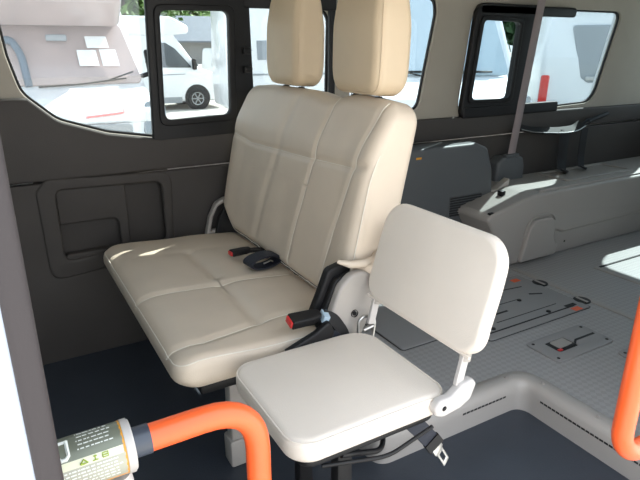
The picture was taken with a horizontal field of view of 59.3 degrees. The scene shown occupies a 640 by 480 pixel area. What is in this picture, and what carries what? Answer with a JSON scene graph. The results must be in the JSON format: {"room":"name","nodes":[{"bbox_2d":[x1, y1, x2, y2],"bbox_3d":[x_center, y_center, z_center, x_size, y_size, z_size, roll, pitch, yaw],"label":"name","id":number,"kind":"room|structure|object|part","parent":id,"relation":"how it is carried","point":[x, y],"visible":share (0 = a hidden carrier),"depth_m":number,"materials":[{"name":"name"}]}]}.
{"room":"vehicle interior","nodes":[
{"label":"vehicle interior","id":0,"kind":"room"},
{"bbox_2d":[0,136,63,479],"bbox_3d":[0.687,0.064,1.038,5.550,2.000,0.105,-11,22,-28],"label":"pillar","id":1,"kind":"structure","parent":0,"point":[29,450],"depth_m":0.43,"materials":[{"name":"dark grey plastic"}]},
{"bbox_2d":[359,371,639,479],"bbox_3d":[0.237,0.507,1.872,1.695,0.116,0.542,11,22,30],"label":"trim","id":2,"kind":"structure","parent":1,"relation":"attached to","point":[580,423],"depth_m":1.74,"materials":[{"name":"light grey plastic"},{"name":"black rubber"}]},
{"bbox_2d":[611,296,639,460],"bbox_3d":[0.838,0.120,1.112,0.705,0.575,0.043,-11,22,-28],"label":"grab rail","id":3,"kind":"object","parent":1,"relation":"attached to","point":[627,409],"visible":1,"depth_m":0.98,"materials":[{"name":"orange plastic"}]},
{"bbox_2d":[0,0,639,185],"bbox_3d":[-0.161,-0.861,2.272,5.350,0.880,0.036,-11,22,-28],"label":"wall","id":4,"kind":"structure","parent":0,"point":[619,81],"depth_m":2.78,"materials":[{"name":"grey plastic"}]},
{"bbox_2d":[66,244,117,258],"bbox_3d":[-0.857,0.046,2.137,0.200,0.025,0.040,-11,22,-28],"label":"shelf","id":5,"kind":"object","parent":4,"relation":"attached to","point":[86,251],"depth_m":2.12,"materials":[{"name":"black plastic"}]},
{"bbox_2d":[0,0,336,139],"bbox_3d":[-0.485,-0.668,2.103,1.264,0.586,0.086,-11,22,-28],"label":"window","id":6,"kind":"structure","parent":4,"relation":"in","point":[239,54],"depth_m":2.14,"materials":[{"name":"black plastic"}]},
{"bbox_3d":[-0.449,-0.663,2.127,0.419,0.560,0.024,-11,22,-28],"label":"sash frame","id":7,"kind":"part","parent":6,"relation":"part of","materials":[{"name":"black plastic"}]},
{"bbox_3d":[0.048,-0.743,2.407,0.029,0.530,0.022,-11,22,-28],"label":"post","id":8,"kind":"part","parent":6,"relation":"part of","materials":[{"name":"black plastic"}]},
{"bbox_2d":[0,98,639,364],"bbox_3d":[-0.150,-0.158,2.496,5.350,1.005,0.052,-11,22,-28],"label":"trim","id":9,"kind":"structure","parent":4,"relation":"attached to","point":[91,192],"depth_m":2.14,"materials":[{"name":"black plastic"}]},
{"bbox_2d":[412,0,435,109],"bbox_3d":[0.328,-0.845,2.579,0.494,0.522,0.022,-11,22,-28],"label":"window frame","id":10,"kind":"structure","parent":4,"relation":"in","point":[432,1],"depth_m":2.67,"materials":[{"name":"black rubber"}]},
{"bbox_2d":[490,0,545,181],"bbox_3d":[1.034,-0.838,2.919,0.272,1.234,0.082,-11,22,-28],"label":"belt","id":11,"kind":"object","parent":4,"relation":"attached to","point":[510,165],"visible":0.68,"depth_m":2.98,"materials":[{"name":"grey fabric"}]},
{"bbox_2d":[458,3,618,118],"bbox_3d":[1.227,-0.974,3.050,1.227,0.545,0.076,-11,22,-28],"label":"window","id":12,"kind":"structure","parent":4,"relation":"in","point":[522,15],"depth_m":2.87,"materials":[{"name":"black plastic"}]},
{"bbox_3d":[0.922,-0.913,2.872,0.507,0.544,0.034,-11,22,-28],"label":"sash frame","id":13,"kind":"part","parent":12,"relation":"part of","materials":[{"name":"black plastic"}]},
{"bbox_3d":[1.018,-0.699,3.003,0.710,0.055,0.040,-11,22,-28],"label":"sash sill","id":14,"kind":"part","parent":12,"relation":"part of","materials":[{"name":"black plastic"}]},
{"bbox_2d":[520,111,608,134],"bbox_3d":[1.394,-0.654,3.174,0.757,0.099,0.072,-11,22,-28],"label":"lever","id":15,"kind":"object","parent":4,"relation":"attached to","point":[578,125],"visible":1,"depth_m":3.15,"materials":[{"name":"black plastic"}]},
{"bbox_3d":[1.288,-0.622,3.122,0.514,0.073,0.056,-10,21,-27],"label":"arm","id":16,"kind":"part","parent":15,"relation":"part of","materials":[{"name":"black plastic"}]},
{"bbox_2d":[557,133,569,172],"bbox_3d":[1.394,-0.496,3.170,0.103,0.245,0.080,-11,22,-28],"label":"strap","id":17,"kind":"object","parent":15,"relation":"hanging from","point":[563,142],"visible":0.99,"depth_m":3.19,"materials":[{"name":"black fabric"}]},
{"bbox_2d":[577,128,587,169],"bbox_3d":[1.539,-0.525,3.252,0.079,0.242,0.074,-11,22,-28],"label":"strap","id":18,"kind":"object","parent":15,"relation":"hanging from","point":[583,135],"visible":1,"depth_m":3.27,"materials":[{"name":"black fabric"}]},
{"bbox_3d":[1.591,-0.697,3.286,0.296,0.090,0.037,-12,22,-30],"label":"handle","id":19,"kind":"part","parent":15,"relation":"part of","materials":[{"name":"black plastic"}]},
{"bbox_2d":[43,339,628,479],"bbox_3d":[-0.779,0.752,1.434,3.160,0.060,1.700,-11,22,-28],"label":"floor","id":20,"kind":"structure","parent":0,"point":[131,382],"depth_m":1.74,"materials":[{"name":"black carpet"}]},
{"bbox_2d":[57,401,271,479],"bbox_3d":[-0.202,0.554,0.801,0.346,0.728,0.080,-11,22,-28],"label":"grab rail","id":21,"kind":"object","parent":20,"relation":"on","point":[109,451],"visible":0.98,"depth_m":0.68,"materials":[{"name":"orange plastic"}]},
{"bbox_2d":[64,457,122,479],"bbox_3d":[-0.271,0.267,0.622,0.103,0.024,0.003,-11,22,-28],"label":"print","id":22,"kind":"object","parent":21,"relation":"on","point":[75,468],"depth_m":0.63,"materials":[{"name":"white paper"}]},
{"bbox_2d":[75,425,112,449],"bbox_3d":[-0.261,0.226,0.648,0.039,0.005,0.026,-11,22,-28],"label":"print","id":23,"kind":"object","parent":21,"relation":"on","point":[100,437],"depth_m":0.64,"materials":[{"name":"white"}]},
{"bbox_3d":[-0.242,0.592,0.790,0.044,0.659,0.034,-11,22,-28],"label":"support post","id":24,"kind":"part","parent":21,"relation":"part of","materials":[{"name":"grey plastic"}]},
{"bbox_2d":[103,0,416,466],"bbox_3d":[-0.267,-0.097,1.777,0.708,1.320,0.999,-11,22,-28],"label":"seat","id":25,"kind":"object","parent":20,"relation":"on","point":[315,178],"visible":0.94,"depth_m":1.61,"materials":[{"name":"beige leather"},{"name":"black plastic"}]},
{"bbox_2d":[103,232,315,386],"bbox_3d":[-0.337,0.153,1.802,0.530,0.095,0.940,-11,22,-28],"label":"seat cushion","id":26,"kind":"object","parent":25,"relation":"on","point":[205,313],"depth_m":1.62,"materials":[{"name":"beige leather"}]},
{"bbox_3d":[-0.236,0.483,1.600,0.055,0.340,0.044,-11,22,-28],"label":"leg","id":27,"kind":"part","parent":25,"relation":"part of","materials":[{"name":"beige plastic"}]},
{"bbox_2d":[228,246,264,256],"bbox_3d":[-0.241,0.039,1.961,0.162,0.033,0.038,-11,22,-28],"label":"belt","id":28,"kind":"object","parent":25,"relation":"on","point":[240,251],"visible":0.98,"depth_m":1.94,"materials":[{"name":"black plastic"}]},
{"bbox_2d":[243,250,281,269],"bbox_3d":[-0.181,0.059,1.885,0.162,0.045,0.081,-13,23,-34],"label":"belt","id":29,"kind":"object","parent":25,"relation":"on","point":[274,259],"visible":0.84,"depth_m":1.85,"materials":[{"name":"black"}]},
{"bbox_2d":[285,309,348,334],"bbox_3d":[-0.001,0.249,1.457,0.181,0.158,0.046,-9,21,-25],"label":"belt","id":30,"kind":"object","parent":25,"relation":"attached to","point":[300,319],"visible":0.87,"depth_m":1.42,"materials":[{"name":"black plastic"}]},
{"bbox_3d":[-0.066,-0.208,1.871,0.226,0.574,0.945,-11,22,-28],"label":"backrest","id":31,"kind":"part","parent":25,"relation":"part of","materials":[{"name":"beige leather"}]},
{"bbox_2d":[236,204,508,479],"bbox_3d":[0.080,0.351,1.306,0.502,0.782,0.435,-11,22,-28],"label":"seat","id":32,"kind":"object","parent":20,"relation":"on","point":[320,402],"depth_m":1.21,"materials":[{"name":"white leather"}]},
{"bbox_3d":[-0.042,0.523,1.423,0.040,0.380,0.035,-11,22,-28],"label":"leg","id":33,"kind":"part","parent":32,"relation":"part of","materials":[{"name":"black plastic"}]},
{"bbox_3d":[0.000,0.278,1.440,0.197,0.143,0.020,-11,22,-28],"label":"seat belt bracket","id":34,"kind":"part","parent":32,"relation":"part of","materials":[{"name":"black plastic"}]},
{"bbox_2d":[236,334,442,461],"bbox_3d":[0.039,0.330,1.267,0.388,0.063,0.332,-11,22,-28],"label":"seat cushion","id":35,"kind":"object","parent":32,"relation":"on","point":[328,399],"depth_m":1.19,"materials":[{"name":"white leather"}]},
{"bbox_3d":[0.048,0.574,1.276,0.040,0.380,0.035,-11,22,-28],"label":"leg","id":36,"kind":"part","parent":32,"relation":"part of","materials":[{"name":"black plastic"}]},
{"bbox_3d":[0.039,0.370,1.281,0.340,0.014,0.300,-11,22,-28],"label":"seat","id":37,"kind":"part","parent":32,"relation":"part of","materials":[{"name":"beige leather"}]},
{"bbox_3d":[0.151,0.138,1.460,0.067,0.164,0.012,-14,24,-35],"label":"support arm","id":38,"kind":"part","parent":32,"relation":"part of","materials":[{"name":"grey plastic"}]},
{"bbox_2d":[407,422,448,465],"bbox_3d":[0.190,0.451,1.314,0.244,0.193,0.038,-1,19,-3],"label":"belt","id":39,"kind":"object","parent":32,"relation":"hanging from","point":[432,441],"visible":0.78,"depth_m":1.32,"materials":[{"name":"black fabric"}]},
{"bbox_3d":[0.257,0.074,1.298,0.098,0.253,0.399,-11,22,-28],"label":"backrest","id":40,"kind":"part","parent":32,"relation":"part of","materials":[{"name":"white leather"}]},
{"bbox_3d":[0.314,0.230,1.194,0.067,0.164,0.012,-14,24,-35],"label":"support arm","id":41,"kind":"part","parent":32,"relation":"part of","materials":[{"name":"grey plastic"}]},
{"bbox_2d":[305,230,639,434],"bbox_3d":[1.312,0.247,2.530,2.918,0.040,1.650,-11,22,-28],"label":"floor","id":42,"kind":"structure","parent":0,"point":[594,377],"depth_m":2.11,"materials":[{"name":"plastic"}]},
{"bbox_2d":[365,304,436,350],"bbox_3d":[0.335,0.323,2.238,0.298,0.008,0.363,-11,22,-28],"label":"floor hatch","id":43,"kind":"object","parent":42,"relation":"on","point":[392,327],"visible":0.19,"depth_m":2.15,"materials":[{"name":"grey"}]},
{"bbox_2d":[401,140,490,222],"bbox_3d":[0.546,-0.176,2.780,0.730,0.587,0.142,-11,22,-28],"label":"box","id":44,"kind":"object","parent":42,"relation":"on","point":[442,177],"visible":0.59,"depth_m":2.70,"materials":[{"name":"dark grey plastic"}]},
{"bbox_2d":[488,276,589,340],"bbox_3d":[0.788,0.271,2.384,0.588,0.011,0.398,-11,22,-28],"label":"floor hatch","id":45,"kind":"object","parent":42,"relation":"on","point":[524,305],"visible":0.63,"depth_m":2.35,"materials":[{"name":"grey"}]},
{"bbox_2d":[532,280,547,285],"bbox_3d":[1.016,0.197,2.598,0.072,0.007,0.072,-11,22,-28],"label":"cap","id":46,"kind":"object","parent":42,"relation":"on","point":[537,282],"visible":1,"depth_m":2.59,"materials":[{"name":"black plastic"}]},
{"bbox_2d":[457,156,639,264],"bbox_3d":[1.484,-0.218,3.212,1.804,0.384,0.383,-11,22,-28],"label":"wheel arch cover","id":47,"kind":"object","parent":42,"relation":"on","point":[544,213],"depth_m":2.93,"materials":[{"name":"grey plastic"}]},
{"bbox_3d":[0.944,-0.290,2.920,0.170,0.057,0.040,-11,22,-28],"label":"rail bracket","id":48,"kind":"part","parent":47,"relation":"part of","materials":[{"name":"grey plastic"}]},
{"bbox_3d":[1.107,-0.009,2.839,0.268,0.210,0.030,-11,22,-28],"label":"moulding","id":49,"kind":"part","parent":47,"relation":"part of","materials":[{"name":"grey plastic"}]},
{"bbox_2d":[537,163,631,180],"bbox_3d":[1.525,-0.393,3.228,0.580,0.014,0.220,-11,22,-28],"label":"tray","id":50,"kind":"object","parent":47,"relation":"on","point":[595,170],"depth_m":3.21,"materials":[{"name":"grey plastic"}]},
{"bbox_2d":[527,325,612,362],"bbox_3d":[0.925,0.378,2.077,0.310,0.009,0.150,-11,22,-28],"label":"anchor","id":51,"kind":"object","parent":42,"relation":"on","point":[567,344],"visible":1,"depth_m":2.07,"materials":[{"name":"grey metal"}]},
{"bbox_2d":[509,267,634,319],"bbox_3d":[1.239,0.301,2.306,0.030,0.005,1.165,-11,22,-28],"label":"rail","id":52,"kind":"object","parent":42,"relation":"on","point":[571,292],"visible":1,"depth_m":2.49,"materials":[{"name":"grey plastic"}]},
{"bbox_2d":[573,296,590,303],"bbox_3d":[1.129,0.258,2.423,0.072,0.007,0.072,-11,22,-28],"label":"cap","id":53,"kind":"object","parent":42,"relation":"on","point":[584,300],"visible":1,"depth_m":2.42,"materials":[{"name":"black plastic"}]},
{"bbox_2d":[593,267,639,284],"bbox_3d":[1.601,0.272,2.392,0.025,0.005,0.960,-11,22,-28],"label":"rail","id":54,"kind":"object","parent":42,"relation":"on","point":[597,268],"visible":1,"depth_m":2.68,"materials":[{"name":"grey plastic"}]},
{"bbox_2d":[599,254,639,266],"bbox_3d":[1.715,0.072,2.967,0.750,0.005,0.011,-11,22,-28],"label":"rail","id":55,"kind":"object","parent":42,"relation":"on","point":[639,254],"visible":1,"depth_m":2.86,"materials":[{"name":"grey metal"}]},
{"bbox_2d":[618,347,628,357],"bbox_3d":[1.243,0.405,2.000,0.310,0.009,0.200,-11,22,-28],"label":"anchor","id":56,"kind":"object","parent":42,"relation":"on","point":[623,352],"visible":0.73,"depth_m":2.00,"materials":[{"name":"grey metal"}]},
{"label":"outside","id":57,"kind":"structure","parent":0,"visible":0},
{"bbox_2d":[165,52,511,118],"bbox_3d":[3.481,-16.082,51.546,180.000,0.040,150.000,-11,22,-28],"label":"ground","id":58,"kind":"structure","parent":57,"point":[173,110],"depth_m":15.07,"materials":[{"name":"grey asphalt"}]},
{"bbox_2d":[0,0,166,133],"bbox_3d":[-4.130,-2.719,8.535,2.485,2.948,5.860,-10,22,-27],"label":"motorhome","id":59,"kind":"object","parent":58,"relation":"on","point":[76,59],"visible":0.59,"depth_m":6.88,"materials":[{"name":"white"}]},
{"bbox_2d":[45,34,66,40],"bbox_3d":[-3.284,-2.516,6.990,0.243,0.080,0.030,-10,22,-27],"label":"mirror","id":60,"kind":"object","parent":59,"relation":"attached to","point":[49,37],"depth_m":6.98,"materials":[{"name":"grey mirror"}]},
{"bbox_2d":[90,123,132,131],"bbox_3d":[-2.762,-1.192,6.454,1.200,0.230,0.050,-10,22,-27],"label":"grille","id":61,"kind":"object","parent":59,"relation":"attached to","point":[127,127],"depth_m":6.60,"materials":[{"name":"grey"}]},
{"bbox_2d":[140,49,147,77],"bbox_3d":[-2.280,-2.302,7.489,0.341,0.450,0.122,-11,22,-28],"label":"mirror","id":62,"kind":"object","parent":59,"relation":"attached to","point":[142,75],"depth_m":7.45,"materials":[{"name":"black plastic"}]},
{"bbox_2d":[120,0,188,20],"bbox_3d":[-9.651,-12.400,25.986,10.600,9.743,10.397,-11,22,-28],"label":"tree","id":63,"kind":"object","parent":58,"relation":"on","point":[130,7],"visible":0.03,"depth_m":27.03,"materials":[{"name":"green plant"}]},
{"bbox_2d":[126,11,209,15],"bbox_3d":[-17.909,-29.872,73.927,19.795,16.785,24.151,-11,22,-28],"label":"tree","id":64,"kind":"object","parent":58,"relation":"on","point":[190,13],"visible":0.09,"depth_m":65.70,"materials":[{"name":"green plant"}]},
{"bbox_2d":[122,16,214,108],"bbox_3d":[-5.240,-4.671,14.983,5.151,2.403,2.043,-10,21,-26],"label":"motorhome","id":65,"kind":"object","parent":58,"relation":"on","point":[184,82],"visible":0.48,"depth_m":14.84,"materials":[{"name":"white paint"},{"name":"glass"},{"name":"black rubber"}]},
{"bbox_2d":[192,59,196,69],"bbox_3d":[-3.356,-4.682,14.966,0.102,0.280,0.253,-10,21,-26],"label":"mirror","id":66,"kind":"object","parent":65,"relation":"attached to","point":[194,64],"depth_m":14.88,"materials":[{"name":"black plastic"}]},
{"bbox_2d":[160,15,211,63],"bbox_3d":[-9.947,-20.555,57.679,12.600,4.400,9.200,-11,22,-28],"label":"house","id":67,"kind":"structure","parent":58,"relation":"on","point":[197,38],"depth_m":53.02,"materials":[{"name":"grey"}]},
{"bbox_2d":[202,48,211,71],"bbox_3d":[-3.380,-6.436,21.302,1.875,1.597,4.352,-7,20,-19],"label":"van","id":68,"kind":"object","parent":58,"relation":"on","point":[207,52],"visible":0.02,"depth_m":21.66,"materials":[{"name":"white metal"}]},
{"bbox_2d":[210,8,325,108],"bbox_3d":[0.267,-4.499,13.859,5.566,2.828,2.453,-7,20,-19],"label":"van","id":69,"kind":"object","parent":58,"relation":"on","point":[258,18],"visible":0.03,"depth_m":12.43,"materials":[{"name":"white paint"},{"name":"glass"},{"name":"black rubber"}]},
{"bbox_2d":[349,0,531,107],"bbox_3d":[1.591,-2.709,9.088,2.404,2.568,5.580,0,19,0],"label":"van","id":70,"kind":"object","parent":58,"relation":"on","point":[492,71],"visible":0.04,"depth_m":7.31,"materials":[{"name":"white metal"}]},
{"bbox_2d":[502,21,515,51],"bbox_3d":[10.327,-11.625,23.283,8.478,10.051,8.540,-11,22,-28],"label":"tree","id":71,"kind":"object","parent":58,"relation":"on","point":[509,27],"visible":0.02,"depth_m":22.59,"materials":[{"name":"green plant"}]},
{"bbox_2d":[527,12,613,103],"bbox_3d":[4.644,-3.095,9.928,2.080,2.748,5.822,5,20,14],"label":"camper van","id":72,"kind":"object","parent":58,"relation":"on","point":[568,53],"visible":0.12,"depth_m":7.49,"materials":[{"name":"white paint"},{"name":"red plastic"},{"name":"glass"}]},
{"bbox_2d":[537,75,549,101],"bbox_3d":[3.052,-2.052,7.683,0.118,0.390,0.060,5,20,14],"label":"tail lamp","id":73,"kind":"object","parent":72,"relation":"attached to","point":[543,88],"depth_m":7.66,"materials":[{"name":"red plastic"}]},
{"bbox_3d":[3.645,-2.139,7.446,0.238,0.050,0.050,5,20,14],"label":"window handle","id":74,"kind":"part","parent":72,"relation":"part of","materials":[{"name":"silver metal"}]}
]}

